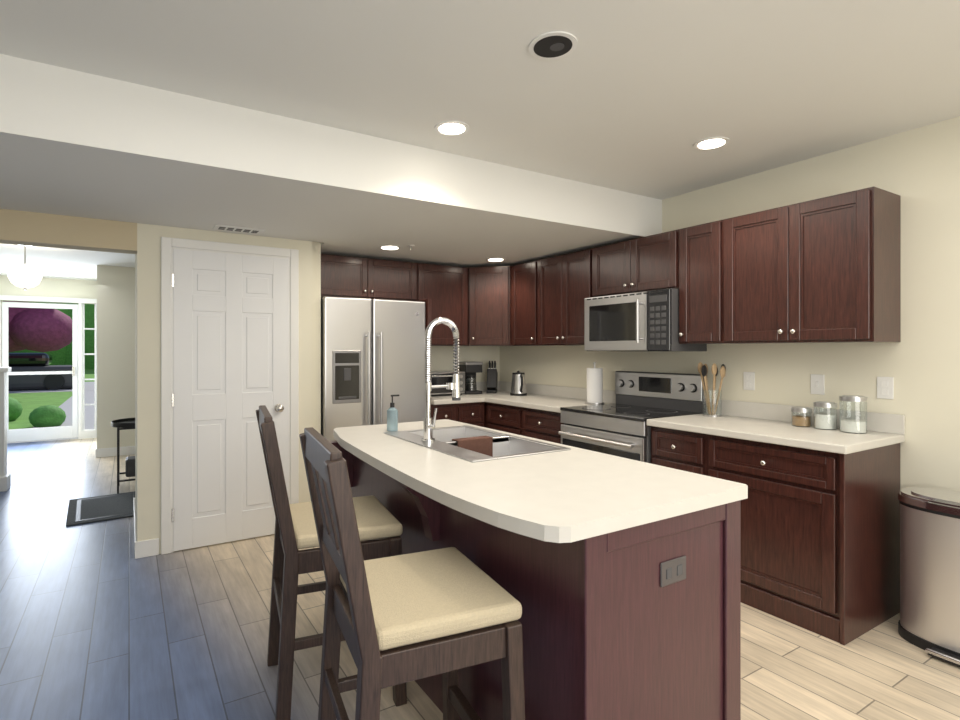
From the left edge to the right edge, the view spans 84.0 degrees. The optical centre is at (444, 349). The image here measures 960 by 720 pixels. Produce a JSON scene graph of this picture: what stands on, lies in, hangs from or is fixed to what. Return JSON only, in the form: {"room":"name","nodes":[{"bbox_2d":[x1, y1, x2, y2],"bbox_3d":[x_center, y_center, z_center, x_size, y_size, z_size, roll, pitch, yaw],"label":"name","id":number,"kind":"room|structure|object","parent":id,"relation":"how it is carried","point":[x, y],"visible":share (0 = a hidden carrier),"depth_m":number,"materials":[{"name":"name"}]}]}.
{"room":"kitchen","nodes":[
{"label":"kitchen","id":0,"kind":"room"},
{"bbox_2d":[0,275,96,438],"bbox_3d":[-4.757,0.029,8.648,4.150,2.650,0.170,0,0,-31],"label":"wall","id":1,"kind":"structure","parent":0,"point":[59,290],"depth_m":8.01,"materials":[{"name":"beige paint"}]},
{"bbox_2d":[2,302,96,441],"bbox_3d":[-5.887,0.309,7.949,1.147,2.050,0.100,0,0,-31],"label":"door","id":2,"kind":"structure","parent":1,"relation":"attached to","point":[33,434],"depth_m":8.03,"materials":[{"name":"white metal"}]},
{"bbox_2d":[0,243,134,280],"bbox_3d":[-3.282,-1.183,6.163,4.150,0.225,5.650,0,0,-31],"label":"ceiling","id":3,"kind":"structure","parent":0,"point":[50,262],"depth_m":6.37,"materials":[{"name":"white paint"}]},
{"bbox_2d":[7,245,42,289],"bbox_3d":[-4.176,-0.833,5.289,0.284,0.474,0.284,0,0,-31],"label":"pendant light","id":4,"kind":"object","parent":3,"relation":"hanging from","point":[25,280],"visible":0.83,"depth_m":5.21,"materials":[{"name":"white glass"}]},
{"bbox_2d":[95,265,134,457],"bbox_3d":[-3.665,0.029,8.166,2.764,2.650,1.814,0,0,-31],"label":"wall","id":5,"kind":"structure","parent":0,"point":[115,342],"depth_m":6.80,"materials":[{"name":"beige paint"}]},
{"bbox_2d":[133,223,320,558],"bbox_3d":[-1.494,0.029,3.815,1.266,2.650,0.114,0,0,-31],"label":"wall","id":6,"kind":"structure","parent":0,"point":[147,516],"depth_m":3.50,"materials":[{"name":"beige paint"}]},
{"bbox_2d":[0,209,136,253],"bbox_3d":[-2.813,-0.971,3.069,1.795,0.650,0.150,0,0,-31],"label":"header","id":7,"kind":"object","parent":6,"relation":"attached to","point":[17,227],"visible":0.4,"depth_m":3.28,"materials":[{"name":"beige paint"}]},
{"bbox_2d":[161,237,298,554],"bbox_3d":[-1.471,0.302,3.723,0.910,2.104,0.092,0,0,-31],"label":"closet door","id":8,"kind":"structure","parent":6,"relation":"in","point":[229,339],"depth_m":3.72,"materials":[{"name":"white wood"}]},
{"bbox_2d":[0,54,661,267],"bbox_3d":[-1.120,-1.061,3.527,5.175,0.470,2.030,0,0,-31],"label":"ceiling","id":9,"kind":"structure","parent":0,"point":[75,143],"depth_m":2.83,"materials":[{"name":"white paint"}]},
{"bbox_2d":[212,224,264,234],"bbox_3d":[-1.406,-0.821,3.631,0.320,0.009,0.140,0,0,-31],"label":"ceiling vent","id":10,"kind":"object","parent":9,"relation":"in","point":[238,229],"visible":1,"depth_m":3.61,"materials":[{"name":"grey metal"}]},
{"bbox_2d":[379,245,400,249],"bbox_3d":[-0.443,-0.822,4.272,0.176,0.007,0.176,0,0,-31],"label":"recessed light","id":11,"kind":"object","parent":9,"relation":"in","point":[389,247],"visible":0.96,"depth_m":4.25,"materials":[{"name":"white"}]},
{"bbox_2d":[486,258,504,261],"bbox_3d":[0.461,-0.822,4.845,0.176,0.007,0.176,0,0,-31],"label":"recessed light","id":12,"kind":"object","parent":9,"relation":"in","point":[495,259],"visible":0.94,"depth_m":4.82,"materials":[{"name":"white"}]},
{"bbox_2d":[431,346,499,381],"bbox_3d":[-0.367,0.029,5.242,2.128,2.650,0.150,0,0,-31],"label":"wall","id":13,"kind":"structure","parent":0,"point":[442,357],"depth_m":5.52,"materials":[{"name":"beige paint"}]},
{"bbox_2d":[321,254,416,300],"bbox_3d":[-0.749,-0.621,4.734,0.965,0.349,0.327,0,0,-31],"label":"upper cabinet","id":14,"kind":"object","parent":13,"relation":"attached to","point":[341,276],"depth_m":4.59,"materials":[{"name":"brown wood"}]},
{"bbox_2d":[417,263,464,345],"bbox_3d":[-0.059,-0.418,5.110,0.606,0.754,0.386,0,0,-31],"label":"upper cabinet","id":15,"kind":"object","parent":13,"relation":"attached to","point":[444,285],"depth_m":5.00,"materials":[{"name":"brown wood"}]},
{"bbox_2d":[465,266,511,345],"bbox_3d":[0.451,-0.418,5.282,0.674,0.754,0.610,0,0,-31],"label":"upper cabinet","id":16,"kind":"object","parent":13,"relation":"attached to","point":[473,304],"depth_m":5.07,"materials":[{"name":"brown wood"}]},
{"bbox_2d":[0,438,959,719],"bbox_3d":[-1.135,1.404,3.600,5.425,0.100,12.350,0,0,-31],"label":"floor","id":17,"kind":"structure","parent":0,"point":[98,620],"depth_m":2.45,"materials":[{"name":"brown wood"}]},
{"bbox_2d":[0,367,11,491],"bbox_3d":[-4.562,0.761,4.990,0.750,1.185,0.200,0,0,-31],"label":"column","id":18,"kind":"structure","parent":17,"relation":"on","point":[5,480],"depth_m":5.10,"materials":[{"name":"beige paint"}]},
{"bbox_2d":[66,491,134,525],"bbox_3d":[-2.888,1.346,4.589,0.600,0.014,0.840,0,0,-34],"label":"rug","id":19,"kind":"object","parent":17,"relation":"on","point":[98,508],"visible":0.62,"depth_m":4.49,"materials":[{"name":"black fabric"}]},
{"bbox_2d":[111,418,134,493],"bbox_3d":[-3.011,1.022,5.248,0.474,0.665,0.474,0,0,-31],"label":"table","id":20,"kind":"object","parent":17,"relation":"on","point":[123,424],"visible":0.31,"depth_m":5.11,"materials":[{"name":"black plastic"}]},
{"bbox_2d":[256,405,406,719],"bbox_3d":[-0.481,0.796,2.164,0.529,1.119,0.492,0,0,-22],"label":"chair","id":21,"kind":"object","parent":17,"relation":"on","point":[295,528],"visible":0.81,"depth_m":1.93,"materials":[{"name":"brown wood"}]},
{"bbox_2d":[321,296,425,440],"bbox_3d":[-0.678,0.459,4.594,0.905,1.760,0.627,0,0,-31],"label":"refrigerator","id":22,"kind":"object","parent":17,"relation":"on","point":[373,353],"visible":0.58,"depth_m":4.33,"materials":[{"name":"grey metal"}]},
{"bbox_2d":[299,427,524,719],"bbox_3d":[-0.114,0.796,1.520,0.529,1.119,0.492,0,0,-23],"label":"chair","id":23,"kind":"object","parent":17,"relation":"on","point":[373,608],"visible":1,"depth_m":1.39,"materials":[{"name":"brown wood"}]},
{"bbox_2d":[419,299,483,426],"bbox_3d":[-0.028,0.456,4.981,0.592,1.796,0.638,0,0,-31],"label":"base cabinet","id":24,"kind":"object","parent":17,"relation":"on","point":[471,413],"visible":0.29,"depth_m":4.75,"materials":[{"name":"brown wood"}]},
{"bbox_2d":[431,385,482,404],"bbox_3d":[-0.032,0.403,4.969,0.510,0.140,0.657,0,0,-31],"label":"countertop","id":25,"kind":"structure","parent":24,"relation":"on","point":[443,398],"depth_m":4.79,"materials":[{"name":"stone"}]},
{"bbox_2d":[431,371,464,394],"bbox_3d":[-0.047,0.320,5.113,0.420,0.225,0.339,0,0,-31],"label":"toaster oven","id":26,"kind":"object","parent":25,"relation":"on","point":[441,377],"visible":0.48,"depth_m":4.98,"materials":[{"name":"silver metal"}]},
{"bbox_2d":[484,402,563,443],"bbox_3d":[0.896,0.914,4.599,0.607,0.880,1.025,0,0,-31],"label":"base cabinet","id":27,"kind":"object","parent":17,"relation":"on","point":[537,424],"visible":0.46,"depth_m":4.37,"materials":[{"name":"brown wood"}]},
{"bbox_2d":[476,381,615,412],"bbox_3d":[0.719,0.403,4.849,0.657,0.140,1.630,0,0,-31],"label":"countertop","id":28,"kind":"structure","parent":27,"relation":"on","point":[551,398],"depth_m":4.74,"materials":[{"name":"stone"}]},
{"bbox_2d":[458,361,482,393],"bbox_3d":[0.244,0.275,5.309,0.184,0.315,0.244,0,0,-21],"label":"coffee maker","id":29,"kind":"object","parent":28,"relation":"on","point":[470,369],"visible":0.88,"depth_m":5.22,"materials":[{"name":"black plastic"}]},
{"bbox_2d":[486,361,497,392],"bbox_3d":[0.482,0.271,5.439,0.100,0.321,0.221,0,0,9],"label":"knife block","id":30,"kind":"object","parent":28,"relation":"on","point":[492,378],"visible":1,"depth_m":5.38,"materials":[{"name":"black plastic"}]},
{"bbox_2d":[510,370,526,395],"bbox_3d":[0.709,0.314,5.083,0.160,0.236,0.239,0,0,-31],"label":"kettle","id":31,"kind":"object","parent":28,"relation":"on","point":[518,385],"visible":1,"depth_m":5.04,"materials":[{"name":"silver metal"}]},
{"bbox_2d":[585,362,603,404],"bbox_3d":[1.206,0.264,4.286,0.150,0.337,0.150,0,0,-31],"label":"paper towel","id":32,"kind":"object","parent":28,"relation":"on","point":[594,386],"visible":1,"depth_m":4.23,"materials":[{"name":"white paper"}]},
{"bbox_2d":[343,445,740,719],"bbox_3d":[0.145,0.914,2.303,0.871,0.880,1.848,0,0,-31],"label":"kitchen island","id":33,"kind":"object","parent":17,"relation":"on","point":[618,578],"depth_m":1.55,"materials":[{"name":"brown wood"}]},
{"bbox_2d":[329,419,747,552],"bbox_3d":[0.115,0.454,2.297,0.887,0.040,1.898,0,0,-31],"label":"island countertop","id":34,"kind":"structure","parent":33,"relation":"on","point":[567,495],"depth_m":1.70,"materials":[{"name":"white stone"}]},
{"bbox_2d":[387,394,398,431],"bbox_3d":[-0.278,0.337,2.859,0.070,0.192,0.060,0,0,-31],"label":"soap bottle","id":35,"kind":"object","parent":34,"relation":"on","point":[392,418],"visible":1,"depth_m":2.83,"materials":[{"name":"blue plastic"}]},
{"bbox_2d":[417,317,460,444],"bbox_3d":[-0.008,0.136,2.517,0.209,0.584,0.097,0,0,-31],"label":"faucet","id":36,"kind":"object","parent":34,"relation":"on","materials":[{"name":"silver metal"}]},
{"bbox_2d":[405,425,504,448],"bbox_3d":[0.050,0.536,2.735,0.376,0.204,0.380,0,0,-31],"label":"sink","id":37,"kind":"object","parent":34,"relation":"in","point":[459,432],"depth_m":2.90,"materials":[{"name":"silver metal"}]},
{"bbox_2d":[441,437,560,460],"bbox_3d":[0.256,0.536,2.388,0.376,0.204,0.381,0,0,-31],"label":"sink","id":38,"kind":"object","parent":34,"relation":"in","point":[484,447],"depth_m":2.53,"materials":[{"name":"silver metal"}]},
{"bbox_2d":[558,371,705,462],"bbox_3d":[1.305,0.761,3.805,0.713,1.185,0.756,0,0,-31],"label":"range","id":39,"kind":"object","parent":17,"relation":"on","point":[620,428],"visible":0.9,"depth_m":3.74,"materials":[{"name":"grey metal"}]},
{"bbox_2d":[651,426,899,644],"bbox_3d":[1.804,0.914,3.039,0.638,0.880,1.065,0,0,-31],"label":"base cabinet","id":40,"kind":"object","parent":17,"relation":"on","point":[820,542],"visible":0.73,"depth_m":2.63,"materials":[{"name":"brown wood"}]},
{"bbox_2d":[646,399,904,453],"bbox_3d":[1.810,0.403,3.030,0.637,0.140,1.083,0,0,-31],"label":"countertop","id":41,"kind":"structure","parent":40,"relation":"on","point":[761,422],"depth_m":2.89,"materials":[{"name":"stone"}]},
{"bbox_2d":[698,362,725,416],"bbox_3d":[1.756,0.256,3.494,0.188,0.353,0.156,0,0,-31],"label":"utensil crock","id":42,"kind":"object","parent":41,"relation":"on","point":[702,369],"visible":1,"depth_m":3.47,"materials":[{"name":"clear glass"}]},
{"bbox_2d":[791,407,811,426],"bbox_3d":[2.026,0.379,3.023,0.100,0.106,0.100,0,0,-31],"label":"canister","id":43,"kind":"object","parent":41,"relation":"on","point":[800,421],"visible":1,"depth_m":2.99,"materials":[{"name":"clear glass"}]},
{"bbox_2d":[813,401,836,429],"bbox_3d":[2.087,0.359,2.920,0.108,0.146,0.108,0,0,-31],"label":"canister","id":44,"kind":"object","parent":41,"relation":"on","point":[825,421],"visible":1,"depth_m":2.89,"materials":[{"name":"clear glass"}]},
{"bbox_2d":[839,395,867,433],"bbox_3d":[2.147,0.337,2.798,0.120,0.191,0.120,0,0,-31],"label":"canister","id":45,"kind":"object","parent":41,"relation":"on","point":[854,426],"visible":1,"depth_m":2.76,"materials":[{"name":"clear glass"}]},
{"bbox_2d":[898,487,959,666],"bbox_3d":[2.325,1.010,2.380,0.402,0.687,0.472,0,0,-31],"label":"trash can","id":46,"kind":"object","parent":17,"relation":"on","point":[929,622],"visible":1,"depth_m":2.39,"materials":[{"name":"silver metal"}]},
{"bbox_2d":[0,0,959,199],"bbox_3d":[0.672,-1.208,0.509,5.175,0.175,4.990,0,0,-31],"label":"ceiling","id":47,"kind":"structure","parent":0,"point":[640,97],"depth_m":2.12,"materials":[{"name":"white paint"}]},
{"bbox_2d":[434,120,468,135],"bbox_3d":[0.035,-1.117,2.684,0.176,0.007,0.176,0,0,-31],"label":"recessed light","id":48,"kind":"object","parent":47,"relation":"in","point":[451,128],"visible":1,"depth_m":2.67,"materials":[{"name":"white"}]},
{"bbox_2d":[529,31,576,59],"bbox_3d":[0.397,-1.116,1.957,0.176,0.008,0.176,0,0,-31],"label":"recessed light","id":49,"kind":"object","parent":47,"relation":"in","point":[552,45],"visible":1,"depth_m":1.95,"materials":[{"name":"plastic"}]},
{"bbox_2d":[693,136,729,149],"bbox_3d":[1.442,-1.117,2.880,0.176,0.007,0.176,0,0,-31],"label":"recessed light","id":50,"kind":"object","parent":47,"relation":"in","point":[710,143],"visible":1,"depth_m":2.87,"materials":[{"name":"white"}]},
{"bbox_2d":[500,116,959,490],"bbox_3d":[2.398,0.029,2.802,0.164,2.650,7.170,0,0,-31],"label":"wall","id":51,"kind":"structure","parent":0,"point":[917,170],"depth_m":2.83,"materials":[{"name":"beige paint"}]},
{"bbox_2d":[511,262,530,345],"bbox_3d":[0.868,-0.418,4.919,0.327,0.754,0.447,0,0,-31],"label":"upper cabinet","id":52,"kind":"object","parent":51,"relation":"attached to","point":[520,273],"depth_m":4.90,"materials":[{"name":"brown wood"}]},
{"bbox_2d":[531,249,590,345],"bbox_3d":[1.096,-0.418,4.536,0.327,0.754,0.712,0,0,-31],"label":"upper cabinet","id":53,"kind":"object","parent":51,"relation":"attached to","point":[560,285],"depth_m":4.44,"materials":[{"name":"brown wood"}]},
{"bbox_2d":[591,229,678,296],"bbox_3d":[1.472,-0.601,3.903,0.327,0.389,0.760,0,0,-31],"label":"upper cabinet","id":54,"kind":"object","parent":51,"relation":"attached to","point":[648,263],"depth_m":3.78,"materials":[{"name":"brown wood"}]},
{"bbox_2d":[584,288,706,350],"bbox_3d":[1.415,-0.197,3.870,0.456,0.412,0.756,0,0,-31],"label":"microwave","id":55,"kind":"object","parent":54,"relation":"attached to","point":[643,321],"visible":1,"depth_m":3.69,"materials":[{"name":"grey metal"}]},
{"bbox_2d":[679,223,706,343],"bbox_3d":[1.761,-0.418,3.417,0.327,0.754,0.372,0,0,-31],"label":"upper cabinet","id":56,"kind":"object","parent":51,"relation":"attached to","point":[693,239],"depth_m":3.41,"materials":[{"name":"brown wood"}]},
{"bbox_2d":[743,372,754,389],"bbox_3d":[1.950,0.199,3.414,0.009,0.116,0.072,0,0,-31],"label":"outlet","id":57,"kind":"object","parent":51,"relation":"attached to","point":[748,377],"depth_m":3.41,"materials":[{"name":"white plastic"}]},
{"bbox_2d":[707,186,900,343],"bbox_3d":[1.998,-0.418,3.016,0.327,0.754,0.827,0,0,-31],"label":"upper cabinet","id":58,"kind":"object","parent":51,"relation":"attached to","point":[824,270],"depth_m":2.82,"materials":[{"name":"brown wood"}]},
{"bbox_2d":[811,374,824,394],"bbox_3d":[2.151,0.199,3.075,0.010,0.116,0.072,0,0,-31],"label":"outlet","id":59,"kind":"object","parent":51,"relation":"attached to","point":[817,380],"depth_m":3.07,"materials":[{"name":"white plastic"}]},
{"bbox_2d":[877,377,893,398],"bbox_3d":[2.315,0.199,2.800,0.009,0.116,0.072,0,0,-31],"label":"outlet","id":60,"kind":"object","parent":51,"relation":"attached to","point":[885,387],"depth_m":2.80,"materials":[{"name":"white plastic"}]},
{"label":"outside","id":61,"kind":"structure","parent":0,"visible":0},
{"bbox_2d":[7,369,94,443],"bbox_3d":[-17.856,1.504,30.073,60.000,0.200,50.050,0,0,-31],"label":"ground","id":62,"kind":"structure","parent":61,"point":[30,401],"depth_m":15.24,"materials":[{"name":"green plant"}]},
{"bbox_2d":[3,301,71,351],"bbox_3d":[-13.791,-1.585,16.691,4.600,6.178,3.259,0,0,-31],"label":"tree","id":63,"kind":"object","parent":62,"relation":"on","point":[41,329],"visible":0.17,"depth_m":16.48,"materials":[{"name":"purple plant"}]},
{"bbox_2d":[8,353,71,390],"bbox_3d":[-16.076,0.799,20.024,4.000,1.390,1.750,0,0,-31],"label":"car","id":64,"kind":"object","parent":62,"relation":"on","point":[27,362],"visible":0.62,"depth_m":19.74,"materials":[{"name":"grey metal"}]},
{"bbox_2d":[8,302,94,427],"bbox_3d":[-24.369,-2.146,26.575,43.903,13.800,48.385,0,0,-31],"label":"bushes","id":65,"kind":"object","parent":62,"relation":"on","point":[47,416],"visible":0.17,"depth_m":39.81,"materials":[{"name":"green plant"}]}
]}

